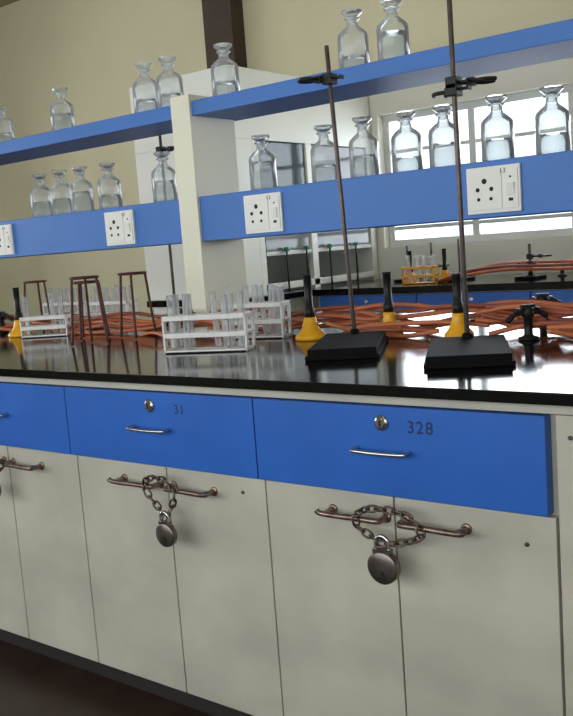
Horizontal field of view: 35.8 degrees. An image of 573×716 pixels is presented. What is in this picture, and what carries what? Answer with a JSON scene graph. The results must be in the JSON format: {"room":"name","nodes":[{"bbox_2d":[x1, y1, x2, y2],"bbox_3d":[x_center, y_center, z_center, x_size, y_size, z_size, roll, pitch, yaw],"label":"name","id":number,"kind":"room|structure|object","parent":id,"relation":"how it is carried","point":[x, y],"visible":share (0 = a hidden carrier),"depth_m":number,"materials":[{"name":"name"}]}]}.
{"room":"laboratory","nodes":[
{"label":"laboratory","id":0,"kind":"room"},
{"bbox_2d":[0,0,18,7],"bbox_3d":[-1.509,-2.676,2.906,10.800,0.100,7.400,1,9,38],"label":"ceiling","id":1,"kind":"structure","parent":0,"point":[2,2],"depth_m":7.99,"materials":[{"name":"paint"}]},
{"bbox_2d":[0,640,213,715],"bbox_3d":[-1.246,0.885,3.359,10.800,0.100,7.400,1,9,38],"label":"floor","id":2,"kind":"structure","parent":0,"point":[32,683],"depth_m":2.40,"materials":[{"name":"brown tile"}]},
{"bbox_2d":[129,64,379,313],"bbox_3d":[-0.112,-0.636,5.721,0.805,2.150,1.450,1,9,38],"label":"fume hood","id":3,"kind":"object","parent":2,"relation":"on","point":[280,261],"visible":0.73,"depth_m":5.32,"materials":[{"name":"white metal"}]},
{"bbox_2d":[0,310,572,715],"bbox_3d":[-0.145,0.359,2.970,5.800,0.880,1.566,1,9,38],"label":"lab bench","id":4,"kind":"object","parent":2,"relation":"on","point":[266,600],"visible":0.96,"depth_m":1.94,"materials":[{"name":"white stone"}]},
{"bbox_2d":[0,460,3,495],"bbox_3d":[-0.820,0.328,2.476,0.082,0.126,0.031,1,9,38],"label":"padlock","id":5,"kind":"object","parent":4,"relation":"attached to","point":[1,461],"visible":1,"depth_m":2.46,"materials":[{"name":"metal"}]},
{"bbox_2d":[0,311,13,332],"bbox_3d":[-1.201,-0.152,3.746,0.124,0.088,0.052,-1,8,21],"label":"tap","id":6,"kind":"object","parent":4,"relation":"on","point":[3,315],"visible":0.89,"depth_m":3.73,"materials":[{"name":"black metal"}]},
{"bbox_2d":[8,287,32,337],"bbox_3d":[-1.046,-0.180,3.469,0.097,0.190,0.094,-2,7,15],"label":"burner","id":7,"kind":"object","parent":4,"relation":"on","point":[15,332],"visible":0.73,"depth_m":3.46,"materials":[{"name":"yellow metal"}]},
{"bbox_2d":[23,280,49,315],"bbox_3d":[-1.055,-0.230,3.801,0.121,0.201,0.126,-1,8,26],"label":"tripod stand","id":8,"kind":"object","parent":4,"relation":"on","point":[36,281],"visible":0.86,"depth_m":3.77,"materials":[{"name":"metal"}]},
{"bbox_2d":[19,292,70,338],"bbox_3d":[-0.912,-0.165,3.367,0.188,0.167,0.074,-3,7,9],"label":"test tube rack","id":9,"kind":"object","parent":4,"relation":"on","point":[27,319],"visible":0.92,"depth_m":3.34,"materials":[{"name":"paint"}]},
{"bbox_2d":[0,324,116,331],"bbox_3d":[-1.122,-0.120,3.655,1.203,0.030,0.089,1,9,38],"label":"hose","id":10,"kind":"object","parent":4,"relation":"on","point":[96,325],"visible":0.45,"depth_m":3.37,"materials":[{"name":"orange rubber"}]},
{"bbox_2d":[42,287,94,322],"bbox_3d":[-0.967,-0.232,3.934,0.248,0.166,0.074,0,9,32],"label":"test tube rack","id":11,"kind":"object","parent":4,"relation":"on","point":[65,302],"visible":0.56,"depth_m":3.93,"materials":[{"name":"paint"}]},
{"bbox_2d":[4,320,161,328],"bbox_3d":[-0.999,-0.134,3.591,1.472,0.032,0.061,2,9,38],"label":"hose","id":12,"kind":"object","parent":4,"relation":"on","point":[95,321],"visible":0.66,"depth_m":3.33,"materials":[{"name":"orange rubber"}]},
{"bbox_2d":[4,315,160,322],"bbox_3d":[-0.988,-0.154,3.614,1.462,0.032,0.057,1,9,38],"label":"hose","id":13,"kind":"object","parent":12,"relation":"on","point":[118,316],"visible":0.47,"depth_m":3.33,"materials":[{"name":"orange rubber"}]},
{"bbox_2d":[7,312,172,320],"bbox_3d":[-0.981,-0.168,3.622,1.462,0.029,0.072,1,9,38],"label":"hose","id":14,"kind":"object","parent":12,"relation":"on","point":[118,313],"visible":0.39,"depth_m":3.34,"materials":[{"name":"orange rubber"}]},
{"bbox_2d":[69,275,108,344],"bbox_3d":[-0.646,-0.159,2.924,0.119,0.221,0.123,-1,8,20],"label":"tripod stand","id":15,"kind":"object","parent":4,"relation":"on","point":[96,277],"visible":1,"depth_m":2.90,"materials":[{"name":"metal"}]},
{"bbox_2d":[73,280,110,339],"bbox_3d":[-0.685,-0.172,3.124,0.114,0.201,0.118,-5,7,-8],"label":"tripod stand","id":16,"kind":"object","parent":4,"relation":"on","point":[79,283],"visible":0.88,"depth_m":3.12,"materials":[{"name":"metal"}]},
{"bbox_2d":[31,321,169,333],"bbox_3d":[-0.695,-0.116,3.292,0.710,0.058,0.038,0,9,32],"label":"hose","id":17,"kind":"object","parent":4,"relation":"on","point":[158,325],"visible":0.47,"depth_m":3.25,"materials":[{"name":"orange rubber"}]},
{"bbox_2d":[86,285,138,324],"bbox_3d":[-0.733,-0.224,3.729,0.228,0.166,0.074,0,9,32],"label":"test tube rack","id":18,"kind":"object","parent":4,"relation":"on","point":[126,302],"visible":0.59,"depth_m":3.71,"materials":[{"name":"paint"}]},
{"bbox_2d":[87,323,170,330],"bbox_3d":[-1.029,-0.125,3.643,1.563,0.031,0.066,1,9,38],"label":"hose","id":19,"kind":"object","parent":4,"relation":"on","point":[167,327],"visible":0.16,"depth_m":3.26,"materials":[{"name":"orange rubber"}]},
{"bbox_2d":[117,271,156,338],"bbox_3d":[-0.508,-0.184,3.040,0.124,0.221,0.128,-9,9,-33],"label":"tripod stand","id":20,"kind":"object","parent":4,"relation":"on","point":[130,274],"visible":1,"depth_m":3.05,"materials":[{"name":"metal"}]},
{"bbox_2d":[139,331,179,340],"bbox_3d":[-0.377,-0.070,2.828,0.292,0.027,0.038,2,9,40],"label":"hose","id":21,"kind":"object","parent":4,"relation":"on","point":[150,332],"visible":0.45,"depth_m":2.89,"materials":[{"name":"orange rubber"}]},
{"bbox_2d":[142,475,178,546],"bbox_3d":[-0.300,0.355,2.079,0.121,0.167,0.033,1,9,38],"label":"padlock","id":22,"kind":"object","parent":4,"relation":"attached to","point":[166,533],"visible":1,"depth_m":2.06,"materials":[{"name":"metal"}]},
{"bbox_2d":[155,135,176,312],"bbox_3d":[-0.464,-0.546,3.589,0.166,0.800,0.160,1,9,38],"label":"stand","id":23,"kind":"object","parent":4,"relation":"on","point":[160,148],"visible":0.56,"depth_m":3.58,"materials":[{"name":"black metal"}]},
{"bbox_2d":[2,322,362,331],"bbox_3d":[-0.591,-0.112,3.295,2.082,0.033,0.066,1,9,38],"label":"hose","id":24,"kind":"object","parent":4,"relation":"on","point":[191,324],"visible":0.36,"depth_m":3.06,"materials":[{"name":"orange rubber"}]},
{"bbox_2d":[174,308,195,330],"bbox_3d":[-0.349,-0.128,3.067,0.124,0.088,0.052,-1,8,21],"label":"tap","id":25,"kind":"object","parent":4,"relation":"on","point":[184,309],"visible":0.24,"depth_m":3.06,"materials":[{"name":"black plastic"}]},
{"bbox_2d":[39,317,359,326],"bbox_3d":[-0.412,-0.127,3.181,1.702,0.033,0.065,1,9,38],"label":"hose","id":26,"kind":"object","parent":4,"relation":"on","point":[295,319],"visible":0.26,"depth_m":3.08,"materials":[{"name":"orange rubber"}]},
{"bbox_2d":[161,291,256,353],"bbox_3d":[-0.219,-0.101,2.474,0.253,0.164,0.074,-2,8,19],"label":"test tube rack","id":27,"kind":"object","parent":4,"relation":"on","point":[172,318],"visible":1,"depth_m":2.46,"materials":[{"name":"paint"}]},
{"bbox_2d":[221,284,292,339],"bbox_3d":[-0.095,-0.145,2.740,0.208,0.166,0.074,-1,8,23],"label":"test tube rack","id":28,"kind":"object","parent":4,"relation":"on","point":[281,319],"visible":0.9,"depth_m":2.72,"materials":[{"name":"paint"}]},
{"bbox_2d":[0,19,572,329],"bbox_3d":[0.013,-0.509,2.985,5.400,0.810,0.260,1,9,38],"label":"shelf","id":29,"kind":"object","parent":4,"relation":"on","point":[207,217],"visible":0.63,"depth_m":2.95,"materials":[{"name":"blue laminate"}]},
{"bbox_2d":[0,224,14,254],"bbox_3d":[-1.212,-0.500,3.771,0.155,0.125,0.017,1,9,38],"label":"panel","id":30,"kind":"object","parent":29,"relation":"attached to","point":[7,247],"visible":1,"depth_m":3.74,"materials":[{"name":"white plastic"}]},
{"bbox_2d":[0,105,15,139],"bbox_3d":[-1.222,-0.998,3.824,0.096,0.169,0.096,1,9,38],"label":"bottle","id":31,"kind":"object","parent":29,"relation":"on","point":[12,134],"visible":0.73,"depth_m":3.84,"materials":[{"name":"clear glass"}]},
{"bbox_2d":[30,174,51,217],"bbox_3d":[-1.022,-0.675,3.700,0.091,0.178,0.091,-4,7,1],"label":"bottle","id":32,"kind":"object","parent":29,"relation":"on","point":[33,204],"visible":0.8,"depth_m":3.71,"materials":[{"name":"clear glass"}]},
{"bbox_2d":[49,170,71,214],"bbox_3d":[-0.917,-0.673,3.616,0.091,0.181,0.091,-2,8,17],"label":"bottle","id":33,"kind":"object","parent":29,"relation":"on","point":[52,200],"visible":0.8,"depth_m":3.63,"materials":[{"name":"clear glass"}]},
{"bbox_2d":[49,87,74,130],"bbox_3d":[-0.905,-0.996,3.579,0.096,0.181,0.096,1,9,38],"label":"bottle","id":34,"kind":"object","parent":29,"relation":"on","point":[52,116],"visible":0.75,"depth_m":3.59,"materials":[{"name":"clear glass"}]},
{"bbox_2d":[69,166,94,212],"bbox_3d":[-0.818,-0.671,3.539,0.091,0.180,0.091,1,9,35],"label":"bottle","id":35,"kind":"object","parent":29,"relation":"on","point":[90,193],"visible":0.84,"depth_m":3.55,"materials":[{"name":"clear glass"}]},
{"bbox_2d":[97,162,122,208],"bbox_3d":[-0.688,-0.667,3.446,0.091,0.177,0.091,0,9,32],"label":"bottle","id":36,"kind":"object","parent":29,"relation":"on","point":[119,196],"visible":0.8,"depth_m":3.46,"materials":[{"name":"clear glass"}]},
{"bbox_2d":[104,209,136,245],"bbox_3d":[-0.625,-0.485,3.320,0.155,0.125,0.017,1,9,38],"label":"panel","id":37,"kind":"object","parent":29,"relation":"attached to","point":[119,225],"visible":1,"depth_m":3.31,"materials":[{"name":"white plastic"}]},
{"bbox_2d":[132,62,157,112],"bbox_3d":[-0.521,-0.991,3.284,0.096,0.189,0.096,1,9,38],"label":"bottle","id":38,"kind":"object","parent":29,"relation":"on","point":[136,101],"visible":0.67,"depth_m":3.29,"materials":[{"name":"clear glass"}]},
{"bbox_2d":[151,151,177,201],"bbox_3d":[-0.451,-0.664,3.263,0.091,0.183,0.091,0,8,30],"label":"bottle","id":39,"kind":"object","parent":29,"relation":"on","point":[174,181],"visible":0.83,"depth_m":3.28,"materials":[{"name":"clear glass"}]},
{"bbox_2d":[156,56,183,107],"bbox_3d":[-0.422,-0.989,3.208,0.096,0.189,0.096,1,9,38],"label":"bottle","id":40,"kind":"object","parent":29,"relation":"on","point":[160,96],"visible":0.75,"depth_m":3.22,"materials":[{"name":"clear glass"}]},
{"bbox_2d":[211,42,239,95],"bbox_3d":[-0.212,-0.981,3.046,0.096,0.184,0.096,1,9,38],"label":"bottle","id":41,"kind":"object","parent":29,"relation":"on","point":[236,83],"visible":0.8,"depth_m":3.06,"materials":[{"name":"clear glass"}]},
{"bbox_2d":[243,192,283,233],"bbox_3d":[-0.078,-0.472,2.900,0.155,0.125,0.017,1,9,38],"label":"panel","id":42,"kind":"object","parent":29,"relation":"attached to","point":[263,212],"visible":1,"depth_m":2.89,"materials":[{"name":"white plastic"}]},
{"bbox_2d":[249,134,277,189],"bbox_3d":[-0.081,-0.654,2.976,0.091,0.181,0.091,-6,8,-16],"label":"bottle","id":43,"kind":"object","parent":29,"relation":"on","point":[263,140],"visible":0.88,"depth_m":2.99,"materials":[{"name":"clear glass"}]},
{"bbox_2d":[310,124,336,182],"bbox_3d":[0.122,-0.649,2.826,0.091,0.180,0.091,-7,8,-18],"label":"bottle","id":44,"kind":"object","parent":29,"relation":"on","point":[313,167],"visible":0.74,"depth_m":2.84,"materials":[{"name":"clear glass"}]},
{"bbox_2d":[337,8,369,68],"bbox_3d":[0.205,-0.971,2.727,0.096,0.184,0.096,1,9,38],"label":"bottle","id":45,"kind":"object","parent":29,"relation":"on","point":[366,57],"visible":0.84,"depth_m":2.74,"materials":[{"name":"clear glass"}]},
{"bbox_2d":[349,116,379,177],"bbox_3d":[0.237,-0.647,2.729,0.091,0.183,0.091,-1,8,21],"label":"bottle","id":46,"kind":"object","parent":29,"relation":"on","point":[375,156],"visible":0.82,"depth_m":2.74,"materials":[{"name":"clear glass"}]},
{"bbox_2d":[376,0,409,59],"bbox_3d":[0.316,-0.968,2.642,0.096,0.184,0.096,1,9,38],"label":"bottle","id":47,"kind":"object","parent":29,"relation":"on","point":[405,33],"visible":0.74,"depth_m":2.65,"materials":[{"name":"clear glass"}]},
{"bbox_2d":[391,111,422,172],"bbox_3d":[0.356,-0.641,2.639,0.091,0.177,0.091,-2,8,20],"label":"bottle","id":48,"kind":"object","parent":29,"relation":"on","point":[419,158],"visible":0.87,"depth_m":2.65,"materials":[{"name":"clear glass"}]},
{"bbox_2d":[428,104,460,167],"bbox_3d":[0.457,-0.640,2.572,0.091,0.178,0.091,-4,7,4],"label":"bottle","id":49,"kind":"object","parent":29,"relation":"on","point":[432,146],"visible":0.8,"depth_m":2.58,"materials":[{"name":"clear glass"}]},
{"bbox_2d":[466,163,521,214],"bbox_3d":[0.560,-0.457,2.410,0.155,0.125,0.017,1,9,38],"label":"panel","id":50,"kind":"object","parent":29,"relation":"attached to","point":[491,189],"visible":1,"depth_m":2.40,"materials":[{"name":"white plastic"}]},
{"bbox_2d":[480,94,514,160],"bbox_3d":[0.586,-0.637,2.470,0.091,0.179,0.091,-3,7,6],"label":"bottle","id":51,"kind":"object","parent":29,"relation":"on","point":[511,141],"visible":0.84,"depth_m":2.48,"materials":[{"name":"clear glass"}]},
{"bbox_2d":[535,85,570,154],"bbox_3d":[0.709,-0.632,2.368,0.091,0.177,0.091,-1,8,26],"label":"bottle","id":52,"kind":"object","parent":29,"relation":"on","point":[567,135],"visible":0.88,"depth_m":2.38,"materials":[{"name":"clear glass"}]},
{"bbox_2d":[0,310,572,406],"bbox_3d":[-0.169,-0.068,2.925,5.800,0.022,1.542,1,9,38],"label":"countertop","id":53,"kind":"structure","parent":4,"relation":"on","point":[542,374],"depth_m":2.08,"materials":[{"name":"black stone"}]},
{"bbox_2d":[199,313,381,331],"bbox_3d":[0.002,-0.111,2.845,0.726,0.058,0.059,1,9,36],"label":"hose","id":54,"kind":"object","parent":4,"relation":"on","point":[325,315],"visible":0.61,"depth_m":2.75,"materials":[{"name":"orange rubber"}]},
{"bbox_2d":[295,274,325,340],"bbox_3d":[0.067,-0.149,2.583,0.097,0.190,0.094,-1,8,20],"label":"burner","id":55,"kind":"object","parent":4,"relation":"on","point":[310,330],"visible":0.98,"depth_m":2.57,"materials":[{"name":"yellow metal"}]},
{"bbox_2d":[297,45,387,360],"bbox_3d":[0.122,-0.413,2.234,0.200,0.792,0.376,-3,7,10],"label":"stand","id":56,"kind":"object","parent":4,"relation":"on","point":[354,344],"visible":1,"depth_m":2.34,"materials":[{"name":"black metal"}]},
{"bbox_2d":[207,320,543,329],"bbox_3d":[0.509,-0.092,2.478,1.983,0.034,0.057,1,9,38],"label":"hose","id":57,"kind":"object","parent":4,"relation":"on","point":[362,322],"visible":0.22,"depth_m":2.67,"materials":[{"name":"orange rubber"}]},
{"bbox_2d":[326,321,439,337],"bbox_3d":[0.271,-0.082,2.494,0.350,0.053,0.047,1,9,33],"label":"hose","id":58,"kind":"object","parent":4,"relation":"on","point":[433,331],"visible":0.64,"depth_m":2.45,"materials":[{"name":"orange rubber"}]},
{"bbox_2d":[352,504,425,584],"bbox_3d":[0.191,0.358,1.700,0.160,0.152,0.033,1,9,38],"label":"padlock","id":59,"kind":"object","parent":4,"relation":"attached to","point":[383,565],"visible":1,"depth_m":1.69,"materials":[{"name":"metal"}]},
{"bbox_2d":[342,327,435,332],"bbox_3d":[0.284,-0.073,2.505,0.311,0.027,0.014,2,9,39],"label":"hose","id":60,"kind":"object","parent":4,"relation":"on","point":[393,329],"visible":0.59,"depth_m":2.47,"materials":[{"name":"orange rubber"}]},
{"bbox_2d":[380,272,403,333],"bbox_3d":[0.293,-0.158,2.559,0.080,0.180,0.080,0,8,28],"label":"burner","id":61,"kind":"object","parent":4,"relation":"on","point":[388,305],"visible":0.78,"depth_m":2.55,"materials":[{"name":"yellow metal"}]},
{"bbox_2d":[248,313,563,325],"bbox_3d":[0.590,-0.108,2.433,1.802,0.037,0.063,1,9,38],"label":"hose","id":62,"kind":"object","parent":4,"relation":"on","point":[472,315],"visible":0.28,"depth_m":2.71,"materials":[{"name":"orange rubber"}]},
{"bbox_2d":[209,302,572,316],"bbox_3d":[0.511,-0.137,2.478,1.983,0.037,0.070,1,9,38],"label":"hose","id":63,"kind":"object","parent":62,"relation":"on","point":[470,305],"visible":0.58,"depth_m":2.68,"materials":[{"name":"orange rubber"}]},
{"bbox_2d":[269,308,572,319],"bbox_3d":[0.623,-0.121,2.395,1.702,0.034,0.065,1,9,38],"label":"hose","id":64,"kind":"object","parent":62,"relation":"on","point":[445,311],"visible":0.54,"depth_m":2.58,"materials":[{"name":"orange rubber"}]},
{"bbox_2d":[322,299,572,311],"bbox_3d":[0.707,-0.139,2.338,1.503,0.037,0.059,1,9,38],"label":"hose","id":65,"kind":"object","parent":64,"relation":"on","point":[396,304],"visible":0.64,"depth_m":2.58,"materials":[{"name":"orange rubber"}]},
{"bbox_2d":[435,308,549,318],"bbox_3d":[0.857,-0.115,2.206,1.102,0.032,0.060,1,9,38],"label":"hose","id":66,"kind":"object","parent":62,"relation":"on","point":[473,310],"visible":0.31,"depth_m":2.41,"materials":[{"name":"orange rubber"}]},
{"bbox_2d":[343,320,489,331],"bbox_3d":[0.346,-0.084,2.487,0.454,0.044,0.049,1,9,34],"label":"hose","id":67,"kind":"object","parent":4,"relation":"on","point":[417,322],"visible":0.68,"depth_m":2.46,"materials":[{"name":"orange rubber"}]},
{"bbox_2d":[444,273,475,336],"bbox_3d":[0.456,-0.140,2.366,0.080,0.170,0.080,-9,9,-34],"label":"burner","id":68,"kind":"object","parent":4,"relation":"on","point":[456,328],"visible":0.84,"depth_m":2.35,"materials":[{"name":"yellow metal"}]},
{"bbox_2d":[423,0,515,369],"bbox_3d":[0.381,-0.462,1.964,0.188,0.920,0.399,-3,7,11],"label":"stand","id":69,"kind":"object","parent":4,"relation":"on","point":[468,350],"visible":1,"depth_m":2.04,"materials":[{"name":"black metal"}]},
{"bbox_2d":[488,321,539,334],"bbox_3d":[0.859,-0.064,2.015,0.863,0.037,0.072,1,9,38],"label":"hose","id":70,"kind":"object","parent":4,"relation":"on","point":[518,326],"visible":0.45,"depth_m":2.25,"materials":[{"name":"orange rubber"}]},
{"bbox_2d":[481,312,572,323],"bbox_3d":[0.863,-0.097,2.036,0.884,0.038,0.072,1,9,38],"label":"hose","id":71,"kind":"object","parent":70,"relation":"on","point":[484,315],"visible":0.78,"depth_m":2.26,"materials":[{"name":"orange rubber"}]},
{"bbox_2d":[505,304,548,340],"bbox_3d":[0.602,-0.090,2.212,0.124,0.088,0.052,-6,7,-14],"label":"tap","id":72,"kind":"object","parent":4,"relation":"on","point":[527,311],"visible":1,"depth_m":2.20,"materials":[{"name":"black metal"}]},
{"bbox_2d":[490,323,572,331],"bbox_3d":[0.889,-0.074,2.085,0.903,0.040,0.062,1,9,38],"label":"hose","id":73,"kind":"object","parent":4,"relation":"on","point":[490,323],"visible":0.12,"depth_m":2.27,"materials":[{"name":"orange rubber"}]},
{"bbox_2d":[497,317,572,327],"bbox_3d":[0.871,-0.086,2.063,0.904,0.037,0.080,1,9,38],"label":"hose","id":74,"kind":"object","parent":4,"relation":"on","point":[570,318],"visible":0.35,"depth_m":2.27,"materials":[{"name":"orange rubber"}]},
{"bbox_2d":[475,316,519,323],"bbox_3d":[0.551,-0.100,2.314,0.031,0.025,0.144,-9,9,-35],"label":"hose","id":75,"kind":"object","parent":74,"relation":"on","point":[478,319],"visible":0.62,"depth_m":2.35,"materials":[{"name":"orange rubber"}]},
{"bbox_2d":[476,304,572,314],"bbox_3d":[0.893,-0.117,2.116,0.933,0.042,0.061,1,9,35],"label":"hose","id":76,"kind":"object","parent":74,"relation":"on","point":[510,306],"visible":0.66,"depth_m":2.31,"materials":[{"name":"orange rubber"}]},
{"bbox_2d":[485,302,572,314],"bbox_3d":[0.875,-0.114,2.065,0.903,0.042,0.074,1,9,38],"label":"hose","id":77,"kind":"object","parent":74,"relation":"on","point":[547,310],"visible":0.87,"depth_m":2.23,"materials":[{"name":"orange rubber"}]},
{"bbox_2d":[530,293,563,302],"bbox_3d":[0.732,-0.141,2.536,0.124,0.088,0.052,-2,7,15],"label":"tap","id":78,"kind":"object","parent":4,"relation":"on","point":[540,296],"visible":0.33,"depth_m":2.52,"materials":[{"name":"black plastic"}]},
{"bbox_2d":[540,320,572,325],"bbox_3d":[0.902,-0.068,1.938,0.704,0.041,0.068,1,9,38],"label":"hose","id":79,"kind":"object","parent":4,"relation":"on","point":[547,322],"visible":0.85,"depth_m":2.11,"materials":[{"name":"orange rubber"}]},
{"bbox_2d":[547,315,568,320],"bbox_3d":[0.818,-0.064,2.013,0.051,0.060,0.528,-11,10,-41],"label":"hose","id":80,"kind":"object","parent":4,"relation":"on","point":[550,317],"visible":0.52,"depth_m":2.19,"materials":[{"name":"orange rubber"}]},
{"bbox_2d":[547,328,572,337],"bbox_3d":[0.890,-0.049,1.892,0.666,0.041,0.078,1,9,38],"label":"hose","id":81,"kind":"object","parent":4,"relation":"on","point":[550,331],"visible":1,"depth_m":2.06,"materials":[{"name":"orange rubber"}]},
{"bbox_2d":[547,324,572,329],"bbox_3d":[0.893,-0.072,1.911,0.684,0.040,0.062,1,9,36],"label":"hose","id":82,"kind":"object","parent":81,"relation":"on","point":[563,326],"visible":0.86,"depth_m":2.08,"materials":[{"name":"orange rubber"}]},
{"bbox_2d":[312,271,572,308],"bbox_3d":[2.380,0.010,4.243,4.960,0.880,0.897,1,9,38],"label":"lab bench","id":83,"kind":"object","parent":2,"relation":"on","point":[484,288],"visible":0.18,"depth_m":4.87,"materials":[{"name":"blue wood"}]},
{"bbox_2d":[394,246,422,281],"bbox_3d":[0.751,-0.587,5.504,0.120,0.220,0.160,1,9,38],"label":"stand","id":84,"kind":"object","parent":83,"relation":"on","point":[397,280],"visible":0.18,"depth_m":5.49,"materials":[{"name":"black metal"}]},
{"bbox_2d":[404,251,418,282],"bbox_3d":[0.736,-0.540,5.269,0.097,0.190,0.094,1,9,38],"label":"burner","id":85,"kind":"object","parent":83,"relation":"on","point":[412,279],"visible":0.57,"depth_m":5.26,"materials":[{"name":"yellow metal"}]},
{"bbox_2d":[401,255,438,284],"bbox_3d":[0.770,-0.512,5.120,0.208,0.166,0.074,1,9,38],"label":"test tube rack","id":86,"kind":"object","parent":83,"relation":"on","point":[416,267],"visible":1,"depth_m":5.10,"materials":[{"name":"yellow plastic"}]},
{"bbox_2d":[419,242,448,281],"bbox_3d":[0.883,-0.572,5.277,0.166,0.230,0.160,1,9,38],"label":"stand","id":87,"kind":"object","parent":83,"relation":"on","point":[440,265],"visible":0.56,"depth_m":5.27,"materials":[{"name":"black metal"}]},
{"bbox_2d":[312,271,572,295],"bbox_3d":[2.354,-0.407,4.197,4.960,0.038,0.880,1,9,38],"label":"countertop","id":88,"kind":"structure","parent":83,"relation":"on","point":[499,282],"depth_m":4.91,"materials":[{"name":"black stone"}]},
{"bbox_2d":[439,248,452,281],"bbox_3d":[0.925,-0.544,5.186,0.097,0.190,0.094,1,9,38],"label":"burner","id":89,"kind":"object","parent":83,"relation":"on","point":[444,273],"visible":0.74,"depth_m":5.17,"materials":[{"name":"yellow metal"}]},
{"bbox_2d":[450,239,474,280],"bbox_3d":[1.007,-0.574,5.181,0.120,0.240,0.160,1,9,38],"label":"stand","id":90,"kind":"object","parent":83,"relation":"on","point":[458,243],"visible":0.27,"depth_m":5.17,"materials":[{"name":"black metal"}]},
{"bbox_2d":[437,263,572,282],"bbox_3d":[1.745,-0.451,4.422,2.203,0.088,0.050,1,9,38],"label":"hose","id":91,"kind":"object","parent":83,"relation":"on","point":[555,264],"visible":0.87,"depth_m":4.83,"materials":[{"name":"orange rubber"}]},
{"bbox_2d":[443,266,572,281],"bbox_3d":[1.764,-0.446,4.446,2.202,0.067,0.050,1,9,38],"label":"hose","id":92,"kind":"object","parent":83,"relation":"on","point":[568,267],"visible":0.85,"depth_m":4.82,"materials":[{"name":"orange rubber"}]},
{"bbox_2d":[477,259,572,267],"bbox_3d":[1.853,-0.481,4.562,2.203,0.099,0.050,1,9,38],"label":"hose","id":93,"kind":"object","parent":83,"relation":"on","point":[570,260],"visible":0.47,"depth_m":4.91,"materials":[{"name":"orange rubber"}]},
{"bbox_2d":[513,243,551,279],"bbox_3d":[1.321,-0.526,4.819,0.233,0.190,0.160,1,9,38],"label":"stand","id":94,"kind":"object","parent":83,"relation":"on","point":[529,256],"visible":0.82,"depth_m":4.80,"materials":[{"name":"black metal"}]},
{"bbox_2d":[557,259,566,275],"bbox_3d":[1.511,-0.495,4.870,0.124,0.088,0.052,1,9,38],"label":"tap","id":95,"kind":"object","parent":83,"relation":"on","point":[562,273],"visible":0.16,"depth_m":4.86,"materials":[{"name":"black plastic"}]},
{"bbox_2d":[0,0,572,315],"bbox_3d":[0.758,-1.405,5.897,10.800,3.500,0.340,1,9,38],"label":"wall","id":96,"kind":"structure","parent":0,"point":[90,48],"depth_m":7.07,"materials":[{"name":"beige paint"}]},
{"bbox_2d":[383,84,572,246],"bbox_3d":[2.739,-1.151,4.503,5.154,0.880,0.060,1,9,38],"label":"window","id":97,"kind":"structure","parent":96,"relation":"in","point":[472,107],"depth_m":5.64,"materials":[{"name":"paint"}]}
]}

